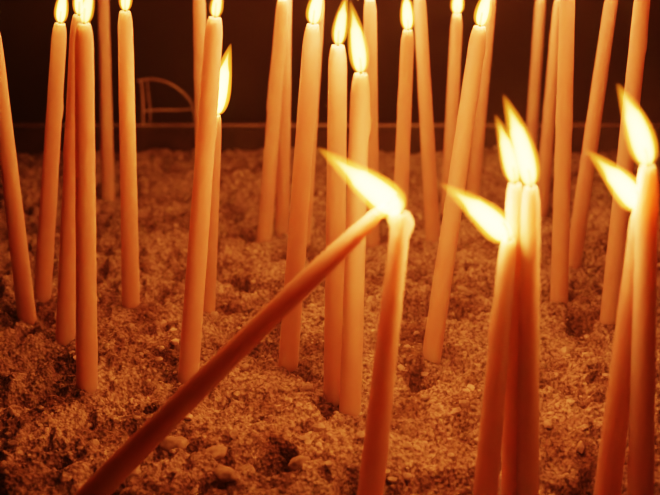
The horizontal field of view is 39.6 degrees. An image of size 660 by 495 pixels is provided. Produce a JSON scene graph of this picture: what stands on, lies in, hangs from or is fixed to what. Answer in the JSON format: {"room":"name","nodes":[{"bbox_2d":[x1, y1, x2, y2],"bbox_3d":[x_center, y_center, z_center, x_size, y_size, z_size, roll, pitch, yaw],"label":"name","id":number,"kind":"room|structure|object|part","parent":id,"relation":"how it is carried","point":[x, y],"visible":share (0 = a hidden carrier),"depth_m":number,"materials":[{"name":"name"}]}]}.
{"room":"house of worship","nodes":[
{"label":"house of worship","id":0,"kind":"room"},
{"bbox_2d":[0,0,659,121],"bbox_3d":[0.000,-1.035,1.254,6.000,3.020,0.100,0,22,0],"label":"wall","id":1,"kind":"structure","parent":0,"point":[163,40],"depth_m":1.49,"materials":[{"name":"paint"}]},
{"bbox_3d":[0.000,0.777,0.853,6.000,0.040,5.000,0,22,0],"label":"floor","id":2,"kind":"structure","parent":0,"visible":0},
{"bbox_3d":[0.000,0.411,0.705,1.200,0.750,1.000,0,22,0],"label":"table","id":3,"kind":"object","parent":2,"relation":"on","visible":0},
{"bbox_2d":[12,78,659,155],"bbox_3d":[0.000,0.041,0.451,0.790,0.125,0.634,0,22,0],"label":"tray","id":4,"kind":"object","parent":3,"relation":"on","point":[28,136],"visible":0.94,"depth_m":0.73,"materials":[{"name":"metal"}]},
{"bbox_3d":[-0.148,-0.113,0.721,0.004,0.038,0.002,0,22,0],"label":"wire handle","id":5,"kind":"part","parent":4,"relation":"part of","materials":[{"name":"metal"}]},
{"bbox_3d":[-0.142,-0.113,0.721,0.002,0.038,0.001,0,22,0],"label":"wire handle","id":6,"kind":"part","parent":4,"relation":"part of","materials":[{"name":"metal"}]},
{"bbox_3d":[-0.128,-0.114,0.721,0.045,0.039,0.002,0,22,0],"label":"wire handle","id":7,"kind":"part","parent":4,"relation":"part of","materials":[{"name":"metal"}]},
{"bbox_3d":[-0.128,-0.108,0.723,0.040,0.003,0.002,0,22,0],"label":"wire handle","id":8,"kind":"part","parent":4,"relation":"part of","materials":[{"name":"metal"}]},
{"bbox_2d":[0,147,659,494],"bbox_3d":[0.000,0.044,0.452,0.744,0.041,0.602,0,22,0],"label":"sand","id":9,"kind":"object","parent":4,"relation":"in","point":[273,455],"visible":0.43,"depth_m":0.41,"materials":[{"name":"brown sand"}]},
{"bbox_2d":[0,34,36,324],"bbox_3d":[-0.147,-0.031,0.422,0.009,0.181,0.009,1,22,0],"label":"taper candle","id":10,"kind":"object","parent":9,"relation":"on","point":[20,262],"visible":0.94,"depth_m":0.42,"materials":[{"name":"wax"}]},
{"bbox_2d":[34,11,66,302],"bbox_3d":[-0.136,-0.036,0.442,0.037,0.177,0.009,0,22,0],"label":"taper candle","id":11,"kind":"object","parent":9,"relation":"on","point":[46,222],"visible":0.98,"depth_m":0.44,"materials":[{"name":"wax"}]},
{"bbox_2d":[55,1,82,345],"bbox_3d":[-0.115,-0.024,0.401,0.032,0.185,0.009,-1,22,-3],"label":"taper candle","id":12,"kind":"object","parent":9,"relation":"on","point":[66,296],"visible":0.66,"depth_m":0.40,"materials":[{"name":"wax"}]},
{"bbox_2d":[75,8,97,392],"bbox_3d":[-0.096,-0.008,0.359,0.025,0.186,0.009,-2,22,-4],"label":"taper candle","id":13,"kind":"object","parent":9,"relation":"on","point":[85,188],"visible":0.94,"depth_m":0.35,"materials":[{"name":"wax"}]},
{"bbox_2d":[98,0,114,201],"bbox_3d":[-0.144,-0.098,0.588,0.021,0.182,0.009,1,22,2],"label":"taper candle","id":14,"kind":"object","parent":9,"relation":"on","point":[105,85],"visible":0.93,"depth_m":0.59,"materials":[{"name":"wax"}]},
{"bbox_2d":[118,0,139,307],"bbox_3d":[-0.096,-0.037,0.432,0.019,0.185,0.010,-2,22,-6],"label":"taper candle","id":15,"kind":"object","parent":9,"relation":"on","point":[130,282],"visible":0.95,"depth_m":0.43,"materials":[{"name":"wax"}]},
{"bbox_2d":[158,436,188,451],"bbox_3d":[-0.060,0.074,0.346,0.013,0.006,0.008,9,24,20],"label":"pebble","id":16,"kind":"object","parent":9,"relation":"on","point":[170,442],"visible":0.86,"depth_m":0.34,"materials":[{"name":"brown stone"}]},
{"bbox_2d":[193,0,205,148],"bbox_3d":[-0.074,-0.073,0.524,0.014,0.184,0.009,5,23,12],"label":"taper candle","id":17,"kind":"object","parent":9,"relation":"on","point":[199,6],"visible":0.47,"depth_m":0.51,"materials":[{"name":"wax"}]},
{"bbox_2d":[178,2,221,383],"bbox_3d":[-0.053,-0.010,0.367,0.029,0.185,0.009,-1,22,-4],"label":"taper candle","id":18,"kind":"object","parent":9,"relation":"on","point":[191,333],"visible":0.95,"depth_m":0.36,"materials":[{"name":"wax"}]},
{"bbox_2d":[203,103,220,313],"bbox_3d":[-0.055,-0.020,0.434,0.024,0.153,0.010,2,22,6],"label":"taper candle","id":19,"kind":"object","parent":9,"relation":"on","point":[211,268],"visible":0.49,"depth_m":0.44,"materials":[{"name":"wax"}]},
{"bbox_2d":[201,445,227,460],"bbox_3d":[-0.044,0.077,0.343,0.012,0.006,0.007,-15,26,-32],"label":"pebble","id":20,"kind":"object","parent":9,"relation":"on","point":[218,452],"visible":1,"depth_m":0.34,"materials":[{"name":"brown stone"}]},
{"bbox_2d":[212,465,236,481],"bbox_3d":[-0.037,0.081,0.327,0.009,0.005,0.006,16,27,35],"label":"pebble","id":21,"kind":"object","parent":9,"relation":"on","point":[223,473],"visible":1,"depth_m":0.33,"materials":[{"name":"brown stone"}]},
{"bbox_2d":[74,199,393,494],"bbox_3d":[-0.043,0.047,0.292,0.125,0.129,0.010,-1,22,-3],"label":"taper candle","id":22,"kind":"object","parent":9,"relation":"on","point":[138,447],"visible":1,"depth_m":0.29,"materials":[{"name":"wax"}]},
{"bbox_2d":[237,463,255,471],"bbox_3d":[-0.031,0.084,0.340,0.008,0.005,0.006,-17,27,-35],"label":"pebble","id":23,"kind":"object","parent":9,"relation":"on","point":[245,467],"visible":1,"depth_m":0.34,"materials":[{"name":"brown stone"}]},
{"bbox_2d":[256,0,287,242],"bbox_3d":[-0.033,-0.067,0.514,0.024,0.180,0.009,1,22,4],"label":"taper candle","id":24,"kind":"object","parent":9,"relation":"on","point":[275,86],"visible":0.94,"depth_m":0.51,"materials":[{"name":"wax"}]},
{"bbox_2d":[275,0,291,237],"bbox_3d":[-0.027,-0.075,0.530,0.014,0.183,0.009,6,23,15],"label":"taper candle","id":25,"kind":"object","parent":9,"relation":"on","point":[282,207],"visible":0.76,"depth_m":0.54,"materials":[{"name":"wax"}]},
{"bbox_2d":[278,9,319,371],"bbox_3d":[-0.013,-0.014,0.377,0.022,0.185,0.009,-1,22,-2],"label":"taper candle","id":26,"kind":"object","parent":9,"relation":"on","point":[308,88],"visible":0.88,"depth_m":0.37,"materials":[{"name":"wax"}]},
{"bbox_2d":[288,455,310,470],"bbox_3d":[-0.011,0.078,0.332,0.008,0.006,0.006,-1,22,-3],"label":"pebble","id":27,"kind":"object","parent":9,"relation":"on","point":[296,462],"visible":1,"depth_m":0.33,"materials":[{"name":"brown stone"}]},
{"bbox_2d":[306,0,323,245],"bbox_3d":[-0.012,-0.067,0.511,0.020,0.182,0.009,-1,22,-2],"label":"taper candle","id":28,"kind":"object","parent":9,"relation":"on","point":[318,5],"visible":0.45,"depth_m":0.51,"materials":[{"name":"wax"}]},
{"bbox_2d":[0,146,659,494],"bbox_3d":[0.001,0.025,0.496,0.663,0.040,0.503,0,22,0],"label":"pebbles","id":29,"kind":"object","parent":9,"relation":"on","point":[547,423],"visible":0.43,"depth_m":0.41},
{"bbox_2d":[323,30,346,406],"bbox_3d":[0.002,-0.005,0.356,0.009,0.183,0.009,0,22,0],"label":"taper candle","id":30,"kind":"object","parent":9,"relation":"on","point":[337,69],"visible":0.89,"depth_m":0.35,"materials":[{"name":"wax"}]},
{"bbox_2d":[339,57,370,415],"bbox_3d":[0.009,0.001,0.341,0.009,0.182,0.009,1,22,0],"label":"taper candle","id":31,"kind":"object","parent":9,"relation":"on","point":[351,367],"visible":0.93,"depth_m":0.34,"materials":[{"name":"wax"}]},
{"bbox_2d":[364,0,378,247],"bbox_3d":[0.023,-0.066,0.511,0.009,0.180,0.009,-1,22,1],"label":"taper candle","id":32,"kind":"object","parent":9,"relation":"on","point":[370,17],"visible":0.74,"depth_m":0.50,"materials":[{"name":"wax"}]},
{"bbox_2d":[357,194,412,494],"bbox_3d":[0.011,0.039,0.294,0.028,0.148,0.011,4,22,10],"label":"taper candle","id":33,"kind":"object","parent":9,"relation":"on","point":[373,467],"visible":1,"depth_m":0.29,"materials":[{"name":"wax"}]},
{"bbox_2d":[392,19,413,210],"bbox_3d":[0.039,-0.052,0.489,0.010,0.170,0.009,1,22,0],"label":"taper candle","id":34,"kind":"object","parent":9,"relation":"on","point":[402,155],"visible":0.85,"depth_m":0.48,"materials":[{"name":"wax"}]},
{"bbox_2d":[414,0,439,242],"bbox_3d":[0.056,-0.072,0.525,0.024,0.182,0.009,0,22,1],"label":"taper candle","id":35,"kind":"object","parent":9,"relation":"on","point":[431,210],"visible":0.91,"depth_m":0.52,"materials":[{"name":"wax"}]},
{"bbox_2d":[440,4,461,213],"bbox_3d":[0.074,-0.077,0.560,0.009,0.164,0.009,0,22,0],"label":"taper candle","id":36,"kind":"object","parent":9,"relation":"on","point":[453,82],"visible":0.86,"depth_m":0.55,"materials":[{"name":"wax"}]},
{"bbox_2d":[422,12,485,363],"bbox_3d":[0.052,-0.018,0.389,0.023,0.183,0.009,-1,22,-2],"label":"taper candle","id":37,"kind":"object","parent":9,"relation":"on","point":[449,233],"visible":1,"depth_m":0.39,"materials":[{"name":"wax"}]},
{"bbox_2d":[464,0,494,219],"bbox_3d":[0.093,-0.087,0.565,0.009,0.178,0.009,1,22,-1],"label":"taper candle","id":38,"kind":"object","parent":9,"relation":"on","point":[476,153],"visible":0.85,"depth_m":0.57,"materials":[{"name":"wax"}]},
{"bbox_2d":[473,222,515,494],"bbox_3d":[0.045,0.045,0.293,0.024,0.137,0.010,-8,23,-18],"label":"taper candle","id":39,"kind":"object","parent":9,"relation":"on","point":[486,478],"visible":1,"depth_m":0.29,"materials":[{"name":"wax"}]},
{"bbox_2d":[501,166,522,494],"bbox_3d":[0.058,0.033,0.296,0.021,0.157,0.008,2,22,4],"label":"taper candle","id":40,"kind":"object","parent":9,"relation":"on","point":[514,192],"visible":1,"depth_m":0.29,"materials":[{"name":"wax"}]},
{"bbox_2d":[516,169,539,494],"bbox_3d":[0.061,0.032,0.291,0.024,0.164,0.008,-1,22,-1],"label":"taper candle","id":41,"kind":"object","parent":9,"relation":"on","point":[527,483],"visible":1,"depth_m":0.29,"materials":[{"name":"wax"}]},
{"bbox_2d":[522,0,545,190],"bbox_3d":[0.135,-0.101,0.607,0.009,0.173,0.009,-1,22,0],"label":"taper candle","id":42,"kind":"object","parent":9,"relation":"on","point":[531,135],"visible":0.87,"depth_m":0.60,"materials":[{"name":"wax"}]},
{"bbox_2d":[536,0,559,216],"bbox_3d":[0.136,-0.086,0.565,0.009,0.177,0.009,0,22,0],"label":"taper candle","id":43,"kind":"object","parent":9,"relation":"on","point":[549,110],"visible":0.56,"depth_m":0.56,"materials":[{"name":"wax"}]},
{"bbox_2d":[550,0,574,303],"bbox_3d":[0.113,-0.043,0.440,0.020,0.191,0.009,2,22,4],"label":"taper candle","id":44,"kind":"object","parent":9,"relation":"on","point":[558,283],"visible":0.97,"depth_m":0.44,"materials":[{"name":"wax"}]},
{"bbox_2d":[569,0,617,268],"bbox_3d":[0.136,-0.057,0.481,0.013,0.186,0.010,7,23,16],"label":"taper candle","id":45,"kind":"object","parent":9,"relation":"on","point":[578,227],"visible":0.93,"depth_m":0.48,"materials":[{"name":"wax"}]},
{"bbox_2d":[593,191,636,494],"bbox_3d":[0.087,0.039,0.295,0.023,0.147,0.010,-1,22,0],"label":"taper candle","id":46,"kind":"object","parent":9,"relation":"on","point":[611,457],"visible":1,"depth_m":0.29,"materials":[{"name":"wax"}]},
{"bbox_2d":[600,0,649,324],"bbox_3d":[0.134,-0.037,0.417,0.009,0.195,0.009,-1,22,0],"label":"taper candle","id":47,"kind":"object","parent":9,"relation":"on","point":[616,246],"visible":0.93,"depth_m":0.41,"materials":[{"name":"wax"}]},
{"bbox_2d":[627,147,657,494],"bbox_3d":[0.095,0.032,0.286,0.032,0.168,0.009,0,22,0],"label":"taper candle","id":48,"kind":"object","parent":9,"relation":"on","point":[640,480],"visible":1,"depth_m":0.28,"materials":[{"name":"wax"}]}
]}

